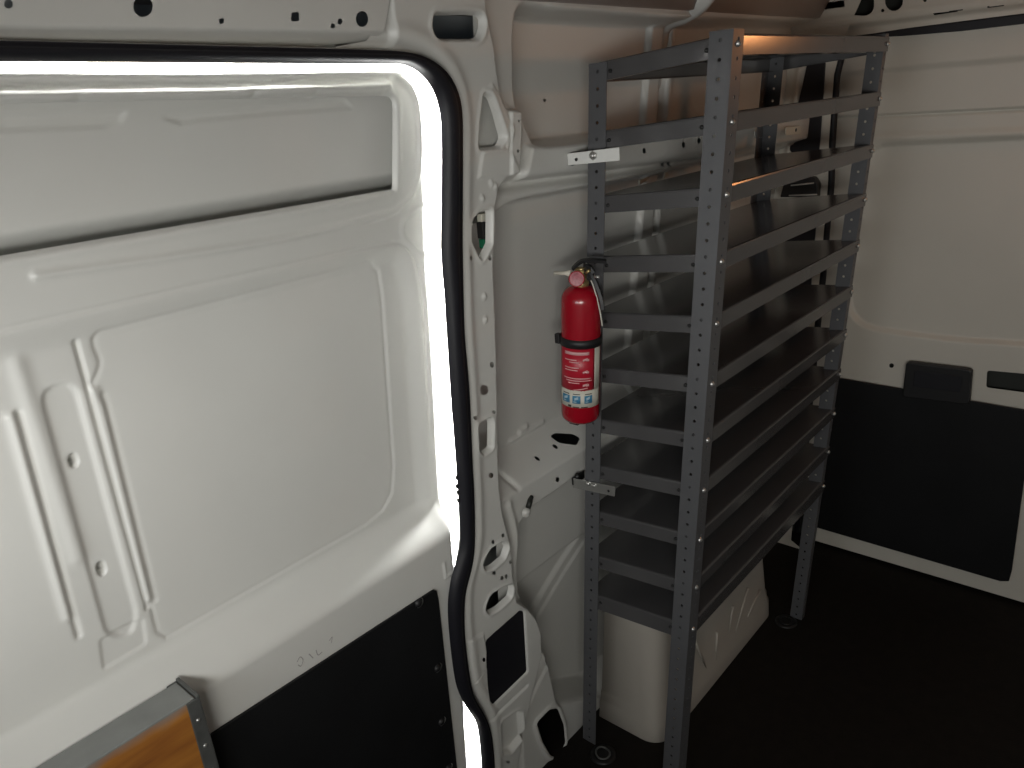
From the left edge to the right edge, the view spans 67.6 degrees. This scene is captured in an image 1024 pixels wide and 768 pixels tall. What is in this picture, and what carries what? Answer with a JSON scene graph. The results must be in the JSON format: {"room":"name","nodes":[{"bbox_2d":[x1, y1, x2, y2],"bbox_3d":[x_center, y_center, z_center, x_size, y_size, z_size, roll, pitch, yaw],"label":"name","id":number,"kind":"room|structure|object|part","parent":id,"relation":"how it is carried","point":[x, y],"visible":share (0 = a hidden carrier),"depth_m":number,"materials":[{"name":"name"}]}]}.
{"room":"vehicle interior","nodes":[
{"label":"vehicle interior","id":0,"kind":"room"},
{"bbox_2d":[4,0,863,767],"bbox_3d":[0.644,0.252,0.953,2.350,1.985,3.205,13,26,39],"label":"wall","id":1,"kind":"structure","parent":0,"point":[544,51],"depth_m":1.68,"materials":[{"name":"white metal"}]},
{"bbox_2d":[0,0,389,47],"bbox_3d":[-0.356,-0.449,0.885,0.045,0.117,0.557,13,26,39],"label":"roof rail","id":2,"kind":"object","parent":1,"relation":"attached to","point":[246,22],"depth_m":0.87,"materials":[{"name":"white metal"}]},
{"bbox_2d":[10,40,409,52],"bbox_3d":[-0.359,0.361,1.431,0.442,1.825,0.803,13,26,39],"label":"trim","id":3,"kind":"structure","parent":1,"relation":"attached to","point":[10,40],"depth_m":0.87,"materials":[{"name":"white paint"}]},
{"bbox_2d":[0,43,480,767],"bbox_3d":[-0.401,0.355,1.218,0.150,1.684,1.028,13,26,39],"label":"door","id":4,"kind":"structure","parent":1,"relation":"in","point":[228,461],"depth_m":1.09,"materials":[{"name":"white paint"}]},
{"bbox_3d":[-0.386,0.782,1.291,0.046,0.631,0.806,13,26,39],"label":"lining panel","id":5,"kind":"part","parent":4,"relation":"part of","materials":[{"name":"black plastic"}]},
{"bbox_2d":[0,40,494,767],"bbox_3d":[-0.282,0.317,1.232,0.134,1.586,0.676,13,26,39],"label":"door seal","id":6,"kind":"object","parent":1,"relation":"attached to","point":[446,93],"depth_m":1.21,"materials":[{"name":"black rubber"}]},
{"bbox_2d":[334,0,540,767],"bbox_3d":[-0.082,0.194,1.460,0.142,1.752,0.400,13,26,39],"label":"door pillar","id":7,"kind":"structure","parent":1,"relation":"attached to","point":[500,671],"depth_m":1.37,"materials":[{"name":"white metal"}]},
{"bbox_2d":[476,213,484,247],"bbox_3d":[-0.052,-0.267,1.334,0.014,0.060,0.012,13,26,39],"label":"connector","id":8,"kind":"object","parent":1,"relation":"attached to","point":[480,223],"visible":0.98,"depth_m":1.33,"materials":[{"name":"black plastic"}]},
{"bbox_2d":[659,0,714,87],"bbox_3d":[0.895,-0.733,1.284,1.524,0.338,0.046,13,26,39],"label":"trim","id":9,"kind":"structure","parent":1,"relation":"attached to","point":[701,6],"depth_m":1.71,"materials":[{"name":"white paint"}]},
{"bbox_2d":[868,15,1023,36],"bbox_3d":[1.214,-0.939,2.001,0.528,0.022,0.035,13,26,39],"label":"trim","id":10,"kind":"structure","parent":1,"relation":"attached to","point":[1018,19],"depth_m":2.01,"materials":[{"name":"black rubber"}]},
{"bbox_2d":[134,0,829,18],"bbox_3d":[0.220,-0.388,0.284,1.881,0.197,4.320,13,26,39],"label":"ceiling","id":11,"kind":"structure","parent":0,"point":[814,9],"depth_m":1.81,"materials":[{"name":"paint"}]},
{"bbox_2d":[537,531,1023,767],"bbox_3d":[0.414,1.354,0.934,2.500,0.040,4.600,13,26,39],"label":"floor","id":12,"kind":"structure","parent":0,"point":[886,664],"depth_m":2.13,"materials":[{"name":"black rubber"}]},
{"bbox_2d":[36,677,218,767],"bbox_3d":[-0.599,0.918,1.018,0.062,0.880,0.566,13,26,39],"label":"shelf","id":13,"kind":"object","parent":12,"relation":"on","point":[170,729],"visible":1,"depth_m":1.02,"materials":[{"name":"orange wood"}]},
{"bbox_3d":[-0.600,0.921,1.018,0.049,0.872,0.560,13,26,39],"label":"panel","id":14,"kind":"part","parent":13,"relation":"part of","materials":[{"name":"orange wood"}]},
{"bbox_2d":[590,744,615,765],"bbox_3d":[0.236,0.956,1.983,0.068,0.013,0.068,13,26,39],"label":"tie-down ring","id":15,"kind":"object","parent":12,"relation":"on","point":[600,754],"visible":1,"depth_m":1.98,"materials":[{"name":"grey metal"}]},
{"bbox_2d":[599,559,768,742],"bbox_3d":[0.529,0.619,2.221,0.194,0.437,0.712,13,26,39],"label":"wheel arch cover","id":16,"kind":"object","parent":12,"relation":"on","point":[636,657],"visible":0.58,"depth_m":2.04,"materials":[{"name":"white plastic"}]},
{"bbox_2d":[567,28,889,767],"bbox_3d":[0.523,0.071,1.896,0.395,1.685,0.865,13,26,39],"label":"shelving unit","id":17,"kind":"object","parent":12,"relation":"on","point":[715,461],"depth_m":1.70,"materials":[{"name":"grey metal"}]},
{"bbox_2d":[553,258,606,424],"bbox_3d":[0.148,-0.081,1.556,0.133,0.355,0.087,13,26,39],"label":"fire extinguisher","id":18,"kind":"object","parent":17,"relation":"attached to","point":[582,303],"visible":1,"depth_m":1.53,"materials":[{"name":"red paint"}]},
{"bbox_2d":[564,350,591,390],"bbox_3d":[0.131,-0.027,1.547,0.058,0.085,0.014,1,21,16],"label":"print","id":19,"kind":"object","parent":18,"relation":"attached to","point":[577,363],"depth_m":1.54,"materials":[{"name":"red paper"}]},
{"bbox_3d":[0.149,-0.232,1.487,0.094,0.026,0.018,13,26,39],"label":"lever","id":20,"kind":"part","parent":18,"relation":"part of","materials":[{"name":"black plastic"}]},
{"bbox_3d":[0.160,-0.186,1.497,0.056,0.077,0.022,13,26,39],"label":"handle","id":21,"kind":"part","parent":18,"relation":"part of","materials":[{"name":"black plastic"}]},
{"bbox_3d":[0.152,-0.426,1.434,0.102,0.028,0.011,3,21,20],"label":"bracket","id":22,"kind":"part","parent":17,"relation":"part of","materials":[{"name":"silver metal"}]},
{"bbox_3d":[0.196,0.227,1.738,0.120,0.035,0.048,13,26,39],"label":"bracket","id":23,"kind":"part","parent":17,"relation":"part of","materials":[{"name":"silver metal"}]},
{"bbox_3d":[0.193,0.176,1.726,0.148,1.658,0.039,13,26,39],"label":"post","id":24,"kind":"part","parent":17,"relation":"part of","materials":[{"name":"grey metal"}]},
{"bbox_3d":[0.374,0.204,1.568,0.152,1.685,0.039,13,26,39],"label":"post","id":25,"kind":"part","parent":17,"relation":"part of","materials":[{"name":"grey metal"}]},
{"bbox_3d":[0.549,0.411,2.060,0.280,0.063,0.814,13,26,39],"label":"shelf","id":26,"kind":"part","parent":17,"relation":"part of","materials":[{"name":"grey metal"}]},
{"bbox_3d":[0.546,0.304,2.015,0.280,0.055,0.814,13,26,39],"label":"shelf","id":27,"kind":"part","parent":17,"relation":"part of","materials":[{"name":"grey metal"}]},
{"bbox_3d":[0.542,0.192,1.969,0.280,0.055,0.814,13,26,39],"label":"shelf","id":28,"kind":"part","parent":17,"relation":"part of","materials":[{"name":"grey metal"}]},
{"bbox_3d":[0.539,0.082,1.923,0.280,0.055,0.814,13,26,39],"label":"shelf","id":29,"kind":"part","parent":17,"relation":"part of","materials":[{"name":"grey metal"}]},
{"bbox_3d":[0.536,-0.023,1.879,0.280,0.055,0.814,13,26,39],"label":"shelf","id":30,"kind":"part","parent":17,"relation":"part of","materials":[{"name":"grey metal"}]},
{"bbox_3d":[0.532,-0.134,1.833,0.280,0.055,0.814,13,26,39],"label":"shelf","id":31,"kind":"part","parent":17,"relation":"part of","materials":[{"name":"grey metal"}]},
{"bbox_3d":[0.525,-0.355,1.742,0.280,0.055,0.814,13,26,39],"label":"shelf","id":32,"kind":"part","parent":17,"relation":"part of","materials":[{"name":"grey metal"}]},
{"bbox_3d":[0.529,-0.246,1.787,0.280,0.055,0.814,13,26,39],"label":"shelf","id":33,"kind":"part","parent":17,"relation":"part of","materials":[{"name":"grey metal"}]},
{"bbox_3d":[0.522,-0.464,1.697,0.280,0.055,0.814,13,26,39],"label":"shelf","id":34,"kind":"part","parent":17,"relation":"part of","materials":[{"name":"grey metal"}]},
{"bbox_3d":[0.518,-0.575,1.651,0.280,0.055,0.814,13,26,39],"label":"shelf","id":35,"kind":"part","parent":17,"relation":"part of","materials":[{"name":"grey metal"}]},
{"bbox_3d":[0.515,-0.686,1.605,0.280,0.055,0.814,13,26,39],"label":"shelf","id":36,"kind":"part","parent":17,"relation":"part of","materials":[{"name":"grey metal"}]},
{"bbox_3d":[0.686,-0.058,2.252,0.147,1.658,0.037,13,26,39],"label":"post","id":37,"kind":"part","parent":17,"relation":"part of","materials":[{"name":"grey metal"}]},
{"bbox_2d":[754,126,800,136],"bbox_3d":[0.732,-0.691,2.103,0.012,0.029,0.288,14,28,42],"label":"bracket","id":38,"kind":"object","parent":17,"relation":"attached to","point":[788,130],"visible":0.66,"depth_m":2.15,"materials":[{"name":"beige"}]},
{"bbox_3d":[0.794,-0.715,2.162,0.004,0.025,0.110,13,26,39],"label":"plate","id":39,"kind":"part","parent":38,"relation":"part of","materials":[{"name":"beige"}]},
{"bbox_3d":[0.884,-0.039,2.114,0.147,1.685,0.022,13,26,39],"label":"post","id":40,"kind":"part","parent":17,"relation":"part of","materials":[{"name":"grey metal"}]},
{"bbox_2d":[775,614,796,628],"bbox_3d":[0.865,0.746,2.415,0.068,0.013,0.068,13,26,39],"label":"tie-down ring","id":41,"kind":"object","parent":12,"relation":"on","point":[784,621],"visible":1,"depth_m":2.41,"materials":[{"name":"grey metal"}]},
{"bbox_2d":[774,0,860,548],"bbox_3d":[0.938,-0.247,2.505,0.258,1.800,0.012,13,26,39],"label":"wall","id":42,"kind":"structure","parent":0,"point":[794,79],"depth_m":2.29,"materials":[{"name":"white paint"}]},
{"bbox_2d":[781,176,820,196],"bbox_3d":[0.893,-0.611,2.368,0.116,0.064,0.031,13,26,39],"label":"handle","id":43,"kind":"object","parent":42,"relation":"attached to","point":[811,186],"visible":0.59,"depth_m":2.35,"materials":[{"name":"black plastic"}]},
{"bbox_2d":[787,228,815,284],"bbox_3d":[0.911,-0.351,2.483,0.135,0.454,0.006,13,26,39],"label":"trim","id":44,"kind":"structure","parent":42,"relation":"attached to","point":[809,235],"depth_m":2.42,"materials":[{"name":"black plastic"}]},
{"bbox_2d":[790,63,825,151],"bbox_3d":[0.886,-0.821,2.298,0.094,0.270,0.006,13,26,39],"label":"trim","id":45,"kind":"structure","parent":42,"relation":"attached to","point":[814,78],"depth_m":2.28,"materials":[{"name":"black plastic"}]},
{"bbox_2d":[794,59,844,531],"bbox_3d":[0.999,-0.228,2.493,0.082,1.637,0.021,13,26,39],"label":"trim","id":46,"kind":"structure","parent":42,"relation":"attached to","point":[836,83],"depth_m":2.32,"materials":[{"name":"black rubber"}]},
{"bbox_2d":[791,0,1023,35],"bbox_3d":[1.110,-1.066,1.999,0.795,0.240,0.024,13,26,39],"label":"trim","id":47,"kind":"structure","parent":42,"relation":"attached to","point":[912,13],"depth_m":2.06,"materials":[{"name":"white paint"}]},
{"bbox_2d":[792,0,1023,601],"bbox_3d":[1.686,-0.069,1.991,2.200,1.900,0.090,13,26,39],"label":"door","id":48,"kind":"structure","parent":42,"relation":"in","point":[924,472],"depth_m":2.31,"materials":[{"name":"white paint"}]},
{"bbox_3d":[1.299,0.297,2.483,0.615,0.587,0.004,13,26,39],"label":"lining panel","id":49,"kind":"part","parent":48,"relation":"part of","materials":[{"name":"black plastic"}]}
]}

